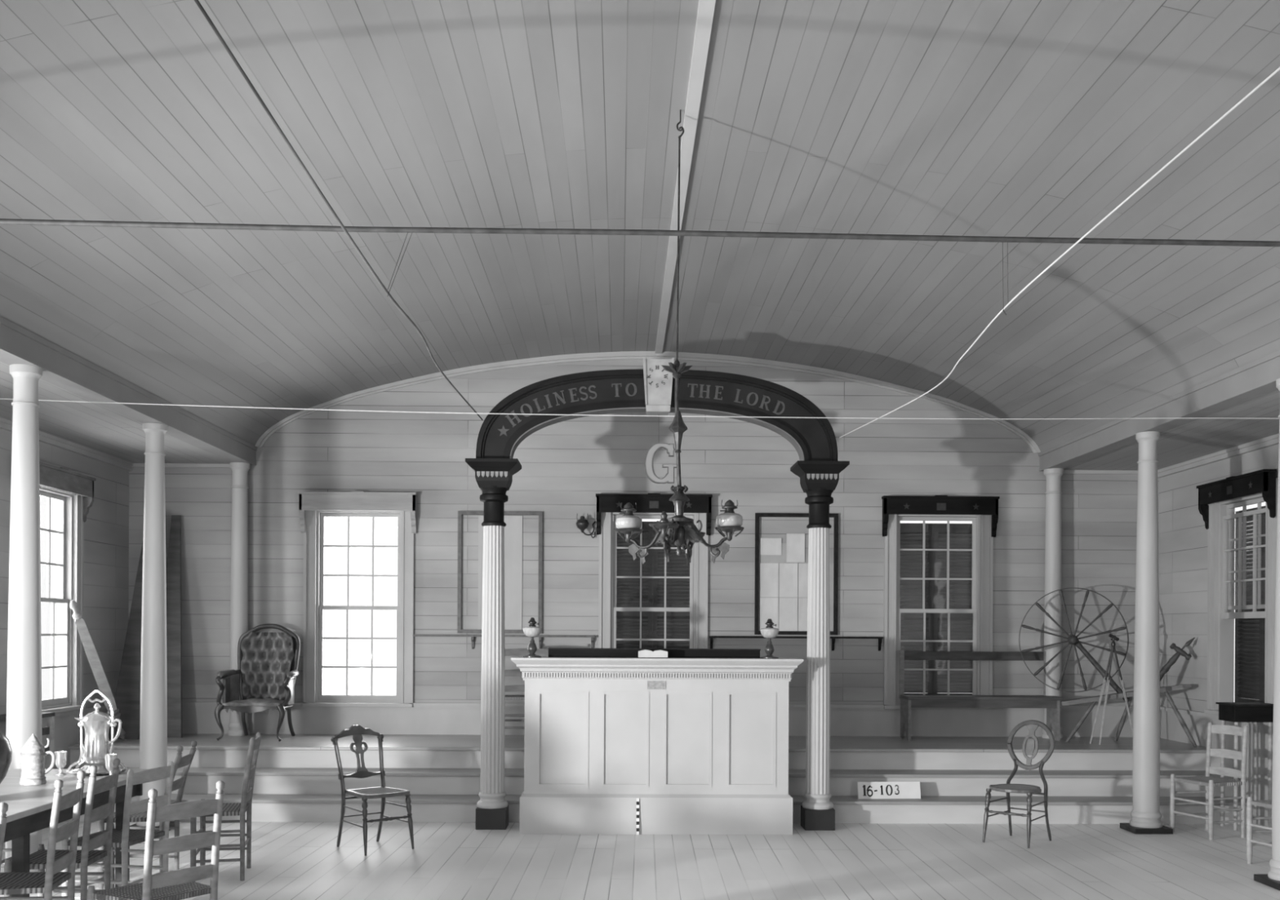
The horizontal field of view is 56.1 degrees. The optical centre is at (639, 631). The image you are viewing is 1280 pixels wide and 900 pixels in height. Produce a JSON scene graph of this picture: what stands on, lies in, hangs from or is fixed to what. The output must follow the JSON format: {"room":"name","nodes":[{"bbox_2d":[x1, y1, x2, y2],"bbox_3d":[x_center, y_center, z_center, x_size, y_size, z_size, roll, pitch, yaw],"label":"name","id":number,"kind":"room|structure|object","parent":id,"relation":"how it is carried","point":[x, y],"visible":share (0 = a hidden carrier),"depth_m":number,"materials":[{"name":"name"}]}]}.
{"room":"masonic lodge hall","nodes":[
{"label":"masonic lodge hall","id":0,"kind":"room"},
{"bbox_2d":[0,428,128,714],"bbox_3d":[-4.940,-0.730,4.393,0.140,4.650,14.950,0,0,-1],"label":"wall","id":1,"kind":"structure","parent":0,"point":[106,526],"depth_m":11.03,"materials":[{"name":"grey wood"}]},
{"bbox_2d":[0,704,110,768],"bbox_3d":[-4.855,1.113,4.295,0.045,0.865,14.750,0,0,-1],"label":"baseboard","id":2,"kind":"structure","parent":1,"relation":"attached to","point":[67,731],"depth_m":10.37,"materials":[{"name":"paint"}]},
{"bbox_2d":[0,417,133,470],"bbox_3d":[-4.840,-1.609,4.320,0.050,0.070,14.800,0,0,-1],"label":"trim","id":3,"kind":"structure","parent":1,"relation":"attached to","point":[6,424],"depth_m":10.50,"materials":[{"name":"paint"}]},
{"bbox_2d":[39,461,96,712],"bbox_3d":[-4.980,-0.348,10.098,0.295,2.057,1.136,0,0,-1],"label":"window","id":4,"kind":"structure","parent":1,"relation":"in","point":[73,491],"depth_m":10.49,"materials":[{"name":"paint"}]},
{"bbox_2d":[0,398,1279,419],"bbox_3d":[0.106,-1.526,8.203,10.050,0.112,0.006,0,0,-1],"label":"cord","id":5,"kind":"object","parent":1,"relation":"attached to","point":[0,398],"visible":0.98,"depth_m":8.20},
{"bbox_2d":[0,218,1279,246],"bbox_3d":[0.165,-1.549,4.663,10.060,0.090,0.021,0,0,-1],"label":"rod","id":6,"kind":"object","parent":1,"relation":"attached to","point":[2,221],"visible":1,"depth_m":4.65,"materials":[{"name":"grey metal"}]},
{"bbox_2d":[386,231,412,296],"bbox_3d":[-0.928,-1.432,4.645,0.105,0.266,0.010,0,0,4],"label":"loop","id":7,"kind":"object","parent":6,"relation":"hanging from","point":[407,231],"visible":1,"depth_m":4.64,"materials":[{"name":"grey metal"}]},
{"bbox_2d":[1002,244,1008,315],"bbox_3d":[1.426,-1.385,4.684,0.022,0.296,0.014,0,0,30],"label":"loop","id":8,"kind":"object","parent":6,"relation":"hanging from","point":[1005,313],"visible":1,"depth_m":4.68,"materials":[{"name":"grey metal"}]},
{"bbox_2d":[0,361,231,463],"bbox_3d":[-4.370,-1.692,4.378,1.190,0.100,14.900,0,0,-1],"label":"ceiling","id":9,"kind":"structure","parent":0,"point":[93,425],"depth_m":9.63,"materials":[{"name":"grey wood"}]},
{"bbox_2d":[0,0,1279,451],"bbox_3d":[0.222,-2.330,4.454,7.710,1.082,14.900,0,0,-1],"label":"ceiling","id":10,"kind":"structure","parent":0,"point":[957,117],"depth_m":6.78,"materials":[{"name":"grey wood"}]},
{"bbox_2d":[613,109,744,565],"bbox_3d":[0.207,-1.562,6.324,0.544,2.405,0.545,0,0,-28],"label":"chandelier","id":11,"kind":"object","parent":10,"relation":"hanging from","point":[672,530],"visible":1,"depth_m":6.30,"materials":[{"name":"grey metal"}]},
{"bbox_2d":[654,0,715,353],"bbox_3d":[0.305,-2.749,4.405,0.070,0.042,14.800,0,0,-1],"label":"trim","id":12,"kind":"structure","parent":10,"relation":"attached to","point":[705,11],"depth_m":6.56,"materials":[{"name":"white paint"}]},
{"bbox_2d":[0,821,1279,899],"bbox_3d":[0.183,1.621,4.454,10.330,0.100,14.900,0,0,-1],"label":"floor","id":13,"kind":"structure","parent":0,"point":[290,860],"depth_m":8.16,"materials":[{"name":"grey wood"}]},
{"bbox_2d":[0,802,8,871],"bbox_3d":[-2.618,1.104,4.410,0.418,0.906,0.435,0,0,-4],"label":"chair","id":14,"kind":"object","parent":13,"relation":"on","point":[3,806],"visible":1,"depth_m":4.58,"materials":[{"name":"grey wood"}]},
{"bbox_2d":[0,848,11,866],"bbox_3d":[-3.748,1.098,6.638,0.418,0.906,0.435,0,0,-1],"label":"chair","id":15,"kind":"object","parent":13,"relation":"on","point":[3,849],"visible":0.02,"depth_m":6.83,"materials":[{"name":"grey wood"}]},
{"bbox_2d":[2,364,45,871],"bbox_3d":[-3.783,-0.038,7.378,0.300,3.178,0.300,0,0,-1],"label":"column","id":16,"kind":"structure","parent":13,"relation":"on","point":[24,682],"depth_m":7.31,"materials":[{"name":"paint"}]},
{"bbox_2d":[0,711,54,827],"bbox_3d":[-4.780,1.091,9.222,0.280,0.910,0.600,0,0,-1],"label":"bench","id":17,"kind":"object","parent":13,"relation":"on","point":[49,730],"visible":0.19,"depth_m":9.47,"materials":[{"name":"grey wood"}]},
{"bbox_2d":[0,770,85,899],"bbox_3d":[-2.783,1.103,5.433,0.418,0.906,0.435,0,0,-9],"label":"chair","id":18,"kind":"object","parent":13,"relation":"on","point":[11,882],"visible":1,"depth_m":5.42,"materials":[{"name":"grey wood"}]},
{"bbox_2d":[4,757,119,899],"bbox_3d":[-2.874,1.103,6.001,0.418,0.906,0.435,0,0,-6],"label":"chair","id":19,"kind":"object","parent":13,"relation":"on","point":[87,855],"visible":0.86,"depth_m":5.96,"materials":[{"name":"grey wood"}]},
{"bbox_2d":[0,768,146,896],"bbox_3d":[-3.201,1.179,5.697,0.840,0.750,2.700,0,0,-2],"label":"table","id":20,"kind":"object","parent":13,"relation":"on","point":[29,806],"visible":0.56,"depth_m":5.96,"materials":[{"name":"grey wood"}]},
{"bbox_2d":[0,729,12,783],"bbox_3d":[-3.161,0.576,5.648,0.366,0.455,0.360,0,0,-1],"label":"jug","id":21,"kind":"object","parent":20,"relation":"on","point":[6,751],"visible":1,"depth_m":5.65,"materials":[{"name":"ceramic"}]},
{"bbox_2d":[19,733,55,785],"bbox_3d":[-3.196,0.670,6.343,0.156,0.265,0.128,0,0,21],"label":"stein","id":22,"kind":"object","parent":20,"relation":"on","point":[33,771],"visible":1,"depth_m":6.31,"materials":[{"name":"white ceramic"}]},
{"bbox_2d":[54,751,66,775],"bbox_3d":[-3.257,0.738,6.747,0.066,0.130,0.066,0,0,-1],"label":"goblet","id":23,"kind":"object","parent":20,"relation":"on","point":[60,756],"visible":0.98,"depth_m":6.73,"materials":[{"name":"silver metal"}]},
{"bbox_2d":[66,689,125,774],"bbox_3d":[-3.082,0.565,6.810,0.287,0.477,0.240,0,0,-1],"label":"pitcher","id":24,"kind":"object","parent":20,"relation":"on","point":[96,724],"visible":0.93,"depth_m":6.77,"materials":[{"name":"silver metal"}]},
{"bbox_2d":[104,753,117,774],"bbox_3d":[-2.914,0.739,6.612,0.066,0.130,0.066,0,0,-1],"label":"goblet","id":25,"kind":"object","parent":20,"relation":"on","point":[109,757],"visible":0.61,"depth_m":6.59,"materials":[{"name":"silver metal"}]},
{"bbox_2d":[61,760,173,899],"bbox_3d":[-2.865,1.143,6.619,0.412,0.826,0.455,0,0,9],"label":"chair","id":26,"kind":"object","parent":13,"relation":"on","point":[123,837],"visible":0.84,"depth_m":6.51,"materials":[{"name":"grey wood"}]},
{"bbox_2d":[97,740,196,889],"bbox_3d":[-3.038,1.122,7.439,0.478,0.866,0.455,0,0,-7],"label":"chair","id":27,"kind":"object","parent":13,"relation":"on","point":[185,761],"visible":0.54,"depth_m":7.40,"materials":[{"name":"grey wood"}]},
{"bbox_2d":[129,422,174,830],"bbox_3d":[-3.817,-0.038,9.428,0.300,3.178,0.300,0,0,-1],"label":"column","id":28,"kind":"structure","parent":13,"relation":"on","point":[153,693],"depth_m":9.36,"materials":[{"name":"paint"}]},
{"bbox_2d":[86,780,224,899],"bbox_3d":[-2.101,1.106,5.249,0.418,0.906,0.435,0,0,33],"label":"chair","id":29,"kind":"object","parent":13,"relation":"on","point":[177,884],"visible":1,"depth_m":5.16,"materials":[{"name":"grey wood"}]},
{"bbox_2d":[190,732,261,881],"bbox_3d":[-2.645,1.109,7.694,0.389,0.896,0.455,0,0,-12],"label":"chair","id":30,"kind":"object","parent":13,"relation":"on","point":[240,809],"visible":0.77,"depth_m":7.53,"materials":[{"name":"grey wood"}]},
{"bbox_2d":[330,724,413,855],"bbox_3d":[-1.934,1.125,8.675,0.424,0.877,0.504,0,0,-43],"label":"chair","id":31,"kind":"object","parent":13,"relation":"on","point":[383,792],"visible":1,"depth_m":8.69,"materials":[{"name":"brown wood"}]},
{"bbox_2d":[465,457,521,829],"bbox_3d":[-1.176,0.102,9.612,0.410,2.925,0.410,0,0,-1],"label":"fluted column","id":32,"kind":"structure","parent":13,"relation":"on","point":[493,476],"depth_m":9.53,"materials":[{"name":"white paint"}]},
{"bbox_2d":[475,356,837,460],"bbox_3d":[0.139,-1.764,9.611,2.880,0.820,0.235,0,0,-1],"label":"arch","id":33,"kind":"object","parent":32,"relation":"on","point":[651,389],"visible":0.96,"depth_m":9.56,"materials":[{"name":"paint"}]},
{"bbox_2d":[194,0,482,420],"bbox_3d":[-1.126,-1.626,6.091,0.345,0.630,6.834,0,0,1],"label":"wire","id":34,"kind":"object","parent":33,"relation":"attached to","point":[197,2],"visible":1,"depth_m":4.10,"materials":[{"name":"grey metal"}]},
{"bbox_2d":[644,442,676,483],"bbox_3d":[0.178,-1.468,9.621,0.286,0.553,0.042,0,0,-1],"label":"letter","id":35,"kind":"object","parent":33,"relation":"hanging from","point":[668,477],"visible":1,"depth_m":9.60,"materials":[{"name":"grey wood"}]},
{"bbox_2d":[839,66,1279,437],"bbox_3d":[1.557,-1.409,6.042,0.305,0.285,7.031,0,0,-1],"label":"wire","id":36,"kind":"object","parent":33,"relation":"attached to","point":[1278,68],"visible":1,"depth_m":4.04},
{"bbox_2d":[635,798,639,834],"bbox_3d":[-0.017,1.429,9.296,0.022,0.280,0.028,0,0,-1],"label":"stick","id":37,"kind":"object","parent":13,"relation":"on","point":[637,799],"visible":1,"depth_m":9.29,"materials":[{"name":"black"}]},
{"bbox_2d":[511,656,803,834],"bbox_3d":[0.127,0.888,9.534,2.257,1.366,0.560,0,0,-1],"label":"pulpit","id":38,"kind":"object","parent":13,"relation":"on","point":[701,744],"visible":1,"depth_m":9.34,"materials":[{"name":"white paint"}]},
{"bbox_2d":[522,617,542,657],"bbox_3d":[-0.848,0.043,9.437,0.148,0.312,0.148,0,0,-1],"label":"oil lamp","id":39,"kind":"object","parent":38,"relation":"on","point":[531,630],"visible":1,"depth_m":9.40,"materials":[{"name":"glass"}]},
{"bbox_2d":[637,648,668,657],"bbox_3d":[0.101,0.172,9.463,0.240,0.064,0.150,0,0,-1],"label":"open book","id":40,"kind":"object","parent":38,"relation":"on","point":[645,653],"visible":1,"depth_m":9.39,"materials":[{"name":"paper"}]},
{"bbox_2d":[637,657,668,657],"bbox_3d":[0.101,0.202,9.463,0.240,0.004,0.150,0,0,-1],"label":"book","id":41,"kind":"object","parent":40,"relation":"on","point":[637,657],"depth_m":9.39,"materials":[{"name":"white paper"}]},
{"bbox_2d":[547,647,760,657],"bbox_3d":[0.113,0.169,9.671,1.700,0.070,0.205,0,0,-1],"label":"ledge","id":42,"kind":"object","parent":38,"relation":"on","point":[553,651],"visible":0.87,"depth_m":9.57,"materials":[{"name":"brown wood"}]},
{"bbox_2d":[760,618,778,658],"bbox_3d":[1.022,0.052,9.468,0.148,0.312,0.148,0,0,-1],"label":"oil lamp","id":43,"kind":"object","parent":38,"relation":"on","point":[769,632],"visible":0.99,"depth_m":9.44,"materials":[{"name":"white glass"}]},
{"bbox_2d":[65,749,1258,824],"bbox_3d":[0.078,1.307,10.838,10.130,0.527,1.930,0,0,-1],"label":"steps","id":44,"kind":"structure","parent":13,"relation":"on","point":[263,784],"depth_m":10.23,"materials":[{"name":"paint"}]},
{"bbox_2d":[62,767,1240,778],"bbox_3d":[0.087,1.214,10.343,10.130,0.028,0.360,0,0,-1],"label":"step tread","id":45,"kind":"structure","parent":44,"relation":"on","point":[193,771],"depth_m":10.24,"materials":[{"name":"paint"}]},
{"bbox_2d":[131,793,1253,805],"bbox_3d":[0.091,1.399,10.018,10.130,0.028,0.350,0,0,-1],"label":"step tread","id":46,"kind":"structure","parent":44,"relation":"on","point":[228,797],"depth_m":9.92,"materials":[{"name":"paint"}]},
{"bbox_2d":[857,781,920,799],"bbox_3d":[2.084,1.325,10.038,0.525,0.143,0.040,0,0,-1],"label":"number card","id":47,"kind":"object","parent":46,"relation":"on","point":[882,789],"visible":1,"depth_m":10.04,"materials":[{"name":"white paper"}]},
{"bbox_2d":[790,460,849,830],"bbox_3d":[1.436,0.115,9.655,0.410,2.925,0.410,0,0,-1],"label":"fluted column","id":48,"kind":"structure","parent":13,"relation":"on","point":[819,479],"depth_m":9.58,"materials":[{"name":"white paint"}]},
{"bbox_2d":[982,720,1054,848],"bbox_3d":[2.875,1.133,9.079,0.388,0.909,0.486,0,0,42],"label":"chair","id":49,"kind":"object","parent":13,"relation":"on","point":[1030,789],"visible":1,"depth_m":9.11,"materials":[{"name":"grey wood"}]},
{"bbox_2d":[1120,431,1173,834],"bbox_3d":[4.051,0.001,9.589,0.300,3.178,0.300,0,0,-1],"label":"column","id":50,"kind":"structure","parent":13,"relation":"on","point":[1145,814],"depth_m":9.52,"materials":[{"name":"paint"}]},
{"bbox_2d":[1169,721,1248,839],"bbox_3d":[4.477,1.157,9.430,0.393,0.871,0.438,0,0,-18],"label":"chair","id":51,"kind":"object","parent":13,"relation":"on","point":[1210,782],"visible":1,"depth_m":9.43,"materials":[{"name":"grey wood"}]},
{"bbox_2d":[1215,702,1273,830],"bbox_3d":[4.933,1.087,9.764,0.360,1.015,0.290,0,0,-1],"label":"stand","id":52,"kind":"object","parent":13,"relation":"on","point":[1236,712],"visible":0.73,"depth_m":9.65,"materials":[{"name":"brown wood"}]},
{"bbox_2d":[1246,795,1271,863],"bbox_3d":[4.412,1.157,8.096,0.393,0.871,0.438,0,0,-16],"label":"chair","id":53,"kind":"object","parent":13,"relation":"on","point":[1250,802],"visible":0.87,"depth_m":8.22,"materials":[{"name":"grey wood"}]},
{"bbox_2d":[1253,377,1279,890],"bbox_3d":[4.085,0.001,7.529,0.300,3.178,0.300,0,0,-1],"label":"column","id":54,"kind":"structure","parent":13,"relation":"on","point":[1272,879],"depth_m":7.52,"materials":[{"name":"paint"}]},
{"bbox_2d":[68,733,1213,752],"bbox_3d":[0.074,1.029,11.148,10.130,0.028,1.310,0,0,-1],"label":"step","id":55,"kind":"structure","parent":0,"point":[204,741],"depth_m":10.90,"materials":[{"name":"white wood"}]},
{"bbox_2d":[69,600,125,740],"bbox_3d":[-4.705,0.347,10.427,0.124,1.236,0.608,0,0,20],"label":"leaning board","id":56,"kind":"object","parent":55,"relation":"on","point":[102,682],"visible":0.8,"depth_m":10.35,"materials":[{"name":"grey wood"}]},
{"bbox_2d":[108,539,143,739],"bbox_3d":[-4.733,-0.081,11.263,0.350,2.145,0.380,0,0,-1],"label":"leaning board","id":57,"kind":"object","parent":55,"relation":"on","point":[127,696],"visible":0.41,"depth_m":11.17,"materials":[{"name":"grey wood"}]},
{"bbox_2d":[165,515,182,737],"bbox_3d":[-4.462,-0.070,11.467,0.300,2.125,0.380,0,0,-1],"label":"leaning board","id":58,"kind":"object","parent":55,"relation":"on","point":[173,570],"visible":0.69,"depth_m":11.45,"materials":[{"name":"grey wood"}]},
{"bbox_2d":[227,462,249,735],"bbox_3d":[-3.872,-0.316,11.597,0.204,2.623,0.204,0,0,-1],"label":"column","id":59,"kind":"structure","parent":55,"relation":"on","point":[239,534],"depth_m":11.53,"materials":[{"name":"paint"}]},
{"bbox_2d":[214,623,300,741],"bbox_3d":[-3.558,0.459,11.257,0.740,1.079,0.590,0,0,4],"label":"tufted armchair","id":60,"kind":"object","parent":55,"relation":"on","point":[268,661],"visible":1,"depth_m":11.38,"materials":[{"name":"fabric"}]},
{"bbox_2d":[504,646,550,728],"bbox_3d":[-1.037,0.572,10.850,0.495,0.876,0.445,0,0,-4],"label":"chair","id":61,"kind":"object","parent":55,"relation":"on","point":[512,651],"visible":0.2,"depth_m":11.00,"materials":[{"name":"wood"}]},
{"bbox_2d":[898,649,1062,740],"bbox_3d":[3.271,0.606,11.566,1.488,0.850,0.360,0,0,-1],"label":"bench","id":62,"kind":"object","parent":55,"relation":"on","point":[1052,703],"visible":0.94,"depth_m":11.48,"materials":[{"name":"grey wood"}]},
{"bbox_2d":[1041,467,1063,738],"bbox_3d":[4.037,-0.276,11.729,0.204,2.623,0.204,0,0,-1],"label":"column","id":63,"kind":"structure","parent":55,"relation":"on","point":[1052,601],"depth_m":11.66,"materials":[{"name":"paint"}]},
{"bbox_2d":[1018,586,1196,746],"bbox_3d":[4.392,0.312,11.326,1.556,1.466,0.399,0,0,21],"label":"wheel","id":64,"kind":"object","parent":55,"relation":"on","point":[1073,639],"visible":0.92,"depth_m":11.30,"materials":[{"name":"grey wood"}]},
{"bbox_2d":[1089,633,1133,744],"bbox_3d":[4.409,0.525,11.098,0.474,1.023,0.126,0,0,-11],"label":"tripod","id":65,"kind":"object","parent":55,"relation":"on","point":[1113,637],"visible":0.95,"depth_m":11.06,"materials":[{"name":"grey wood"}]},
{"bbox_2d":[128,359,1159,705],"bbox_3d":[0.071,-0.705,11.873,10.430,4.650,0.140,0,0,-1],"label":"wall","id":66,"kind":"structure","parent":0,"point":[565,464],"depth_m":11.80,"materials":[{"name":"grey wood"}]},
{"bbox_2d":[0,315,257,465],"bbox_3d":[-3.711,-1.728,4.339,0.177,0.202,14.800,0,0,-1],"label":"beam","id":67,"kind":"structure","parent":66,"relation":"attached to","point":[62,368],"depth_m":8.43,"materials":[{"name":"paint"}]},
{"bbox_2d":[297,490,417,706],"bbox_3d":[-2.750,-0.317,11.768,1.136,2.097,0.295,0,0,-1],"label":"window","id":68,"kind":"structure","parent":66,"relation":"in","point":[313,506],"depth_m":11.73,"materials":[{"name":"paint"}]},
{"bbox_2d":[457,511,542,633],"bbox_3d":[-1.371,-0.584,11.759,0.825,1.195,0.040,0,0,-1],"label":"wall frame","id":69,"kind":"object","parent":66,"relation":"attached to","point":[513,519],"visible":0.71,"depth_m":11.77,"materials":[{"name":"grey wood"}]},
{"bbox_2d":[413,634,595,648],"bbox_3d":[-1.329,0.098,11.745,1.775,0.140,0.070,0,0,-1],"label":"wall ledge","id":70,"kind":"object","parent":66,"relation":"attached to","point":[472,636],"visible":0.89,"depth_m":11.71,"materials":[{"name":"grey wood"}]},
{"bbox_2d":[575,515,595,537],"bbox_3d":[-0.533,-1.036,11.710,0.127,0.235,0.236,0,0,28],"label":"wall sconce","id":71,"kind":"object","parent":66,"relation":"attached to","point":[582,523],"visible":1,"depth_m":11.63,"materials":[{"name":"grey metal"}]},
{"bbox_2d":[131,462,1137,474],"bbox_3d":[0.077,-1.602,11.788,10.130,0.035,0.030,0,0,-1],"label":"trim","id":72,"kind":"structure","parent":66,"relation":"attached to","point":[135,464],"depth_m":11.72,"materials":[{"name":"paint"}]},
{"bbox_2d":[254,351,1040,453],"bbox_3d":[0.100,-2.269,11.781,7.710,0.964,0.045,0,0,-1],"label":"trim","id":73,"kind":"structure","parent":66,"relation":"attached to","point":[261,441],"depth_m":11.77,"materials":[{"name":"paint"}]},
{"bbox_2d":[595,493,712,648],"bbox_3d":[0.129,-0.303,11.837,1.136,2.097,0.336,0,0,-1],"label":"window","id":74,"kind":"structure","parent":66,"relation":"in","point":[658,602],"depth_m":11.86,"materials":[{"name":"paint"}]},
{"bbox_2d":[612,520,653,648],"bbox_3d":[-0.101,-0.214,11.982,0.454,1.778,0.038,0,0,-1],"label":"shutter","id":75,"kind":"object","parent":74,"relation":"attached to","point":[628,589],"depth_m":11.97,"materials":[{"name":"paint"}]},
{"bbox_2d":[652,521,689,648],"bbox_3d":[0.354,-0.212,11.989,0.454,1.778,0.038,0,0,-1],"label":"shutter","id":76,"kind":"object","parent":74,"relation":"attached to","point":[677,589],"depth_m":11.98,"materials":[{"name":"paint"}]},
{"bbox_2d":[182,702,1133,737],"bbox_3d":[0.064,0.860,11.780,10.130,0.310,0.045,0,0,-1],"label":"baseboard","id":77,"kind":"structure","parent":66,"relation":"attached to","point":[197,717],"depth_m":11.76,"materials":[{"name":"paint"}]},
{"bbox_2d":[760,563,778,596],"bbox_3d":[1.272,-0.510,11.807,0.182,0.333,0.006,0,0,-1],"label":"paper","id":78,"kind":"object","parent":66,"relation":"attached to","point":[769,572],"visible":1,"depth_m":11.81,"materials":[{"name":"white paper"}]},
{"bbox_2d":[760,597,778,629],"bbox_3d":[1.270,-0.170,11.807,0.182,0.333,0.006,0,0,-1],"label":"paper","id":79,"kind":"object","parent":66,"relation":"attached to","point":[769,606],"visible":0.71,"depth_m":11.81,"materials":[{"name":"white paper"}]},
{"bbox_2d":[760,537,781,555],"bbox_3d":[1.289,-0.841,11.808,0.207,0.165,0.006,0,0,-1],"label":"paper","id":80,"kind":"object","parent":66,"relation":"attached to","point":[769,546],"visible":1,"depth_m":11.81,"materials":[{"name":"white paper"}]},
{"bbox_2d":[778,597,797,631],"bbox_3d":[1.460,-0.169,11.811,0.182,0.333,0.006,0,0,-1],"label":"paper","id":81,"kind":"object","parent":66,"relation":"attached to","point":[788,607],"visible":1,"depth_m":11.81,"materials":[{"name":"white paper"}]},
{"bbox_2d":[779,563,797,596],"bbox_3d":[1.462,-0.509,11.811,0.182,0.333,0.006,0,0,-1],"label":"paper","id":82,"kind":"object","parent":66,"relation":"attached to","point":[788,571],"visible":1,"depth_m":11.81,"materials":[{"name":"white paper"}]},
{"bbox_2d":[786,533,804,561],"bbox_3d":[1.532,-0.827,11.812,0.180,0.280,0.006,0,0,-1],"label":"paper","id":83,"kind":"object","parent":66,"relation":"attached to","point":[795,552],"visible":1,"depth_m":11.81,"materials":[{"name":"white paper"}]},
{"bbox_2d":[754,512,838,635],"bbox_3d":[1.539,-0.570,11.807,0.815,1.195,0.040,0,0,-1],"label":"wall frame","id":84,"kind":"object","parent":66,"relation":"attached to","point":[759,558],"visible":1,"depth_m":11.79,"materials":[{"name":"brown wood"}]},
{"bbox_2d":[709,635,883,650],"bbox_3d":[1.533,0.113,11.792,1.700,0.140,0.070,0,0,-1],"label":"wall ledge","id":85,"kind":"object","parent":66,"relation":"attached to","point":[833,637],"visible":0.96,"depth_m":11.76,"materials":[{"name":"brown wood"}]},
{"bbox_2d":[798,597,807,631],"bbox_3d":[1.650,-0.168,11.814,0.182,0.333,0.006,0,0,-1],"label":"paper","id":86,"kind":"object","parent":66,"relation":"attached to","point":[802,602],"visible":0.43,"depth_m":11.81,"materials":[{"name":"white paper"}]},
{"bbox_2d":[798,563,808,596],"bbox_3d":[1.652,-0.508,11.814,0.182,0.333,0.006,0,0,-1],"label":"paper","id":87,"kind":"object","parent":66,"relation":"attached to","point":[802,567],"visible":0.5,"depth_m":11.81,"materials":[{"name":"white paper"}]},
{"bbox_2d":[881,494,999,709],"bbox_3d":[2.939,-0.289,11.884,1.136,2.097,0.336,0,0,-1],"label":"window","id":88,"kind":"structure","parent":66,"relation":"in","point":[939,577],"depth_m":11.91,"materials":[{"name":"paint"}]},
{"bbox_2d":[899,523,933,694],"bbox_3d":[2.708,-0.201,12.029,0.454,1.778,0.038,0,0,-1],"label":"shutter","id":89,"kind":"object","parent":88,"relation":"attached to","point":[911,534],"depth_m":12.02,"materials":[{"name":"paint"}]},
{"bbox_2d":[933,523,973,694],"bbox_3d":[3.164,-0.198,12.036,0.454,1.778,0.038,0,0,-1],"label":"shutter","id":90,"kind":"object","parent":88,"relation":"attached to","point":[960,534],"depth_m":12.02,"materials":[{"name":"paint"}]},
{"bbox_2d":[1038,349,1279,471],"bbox_3d":[4.151,-1.688,4.470,0.177,0.202,14.800,0,0,-1],"label":"beam","id":91,"kind":"structure","parent":66,"relation":"attached to","point":[1255,379],"depth_m":8.98,"materials":[{"name":"paint"}]},
{"bbox_2d":[1063,389,1279,470],"bbox_3d":[4.788,-1.646,4.530,1.150,0.100,14.900,0,0,-1],"label":"ceiling","id":92,"kind":"structure","parent":0,"point":[1199,437],"depth_m":9.77,"materials":[{"name":"grey wood"}]},
{"bbox_2d":[1158,444,1279,711],"bbox_3d":[5.328,-0.678,4.564,0.140,4.650,14.950,0,0,-1],"label":"wall","id":93,"kind":"structure","parent":0,"point":[1182,531],"depth_m":11.30,"materials":[{"name":"white wood"}]},
{"bbox_2d":[1160,706,1273,826],"bbox_3d":[5.228,1.164,4.463,0.045,0.865,14.750,0,0,-1],"label":"baseboard","id":94,"kind":"structure","parent":93,"relation":"attached to","point":[1197,722],"depth_m":10.48,"materials":[{"name":"paint"}]},
{"bbox_2d":[1157,433,1279,477],"bbox_3d":[5.239,-1.559,4.488,0.050,0.070,14.800,0,0,-1],"label":"trim","id":95,"kind":"structure","parent":93,"relation":"attached to","point":[1272,440],"depth_m":10.58,"materials":[{"name":"paint"}]},
{"bbox_2d":[1195,468,1278,715],"bbox_3d":[5.194,-0.297,10.268,0.336,2.057,1.136,0,0,-1],"label":"window","id":96,"kind":"structure","parent":93,"relation":"in","point":[1254,615],"depth_m":10.50,"materials":[{"name":"paint"}]},
{"bbox_2d":[1234,506,1262,702],"bbox_3d":[5.339,-0.207,10.498,0.038,1.738,0.454,0,0,-1],"label":"shutter","id":97,"kind":"object","parent":96,"relation":"attached to","point":[1248,676],"depth_m":10.51,"materials":[{"name":"paint"}]},
{"bbox_2d":[1262,505,1265,702],"bbox_3d":[5.346,-0.207,10.043,0.038,1.738,0.454,0,0,-1],"label":"shutter","id":98,"kind":"object","parent":96,"relation":"attached to","point":[1263,514],"depth_m":10.25,"materials":[{"name":"paint"}]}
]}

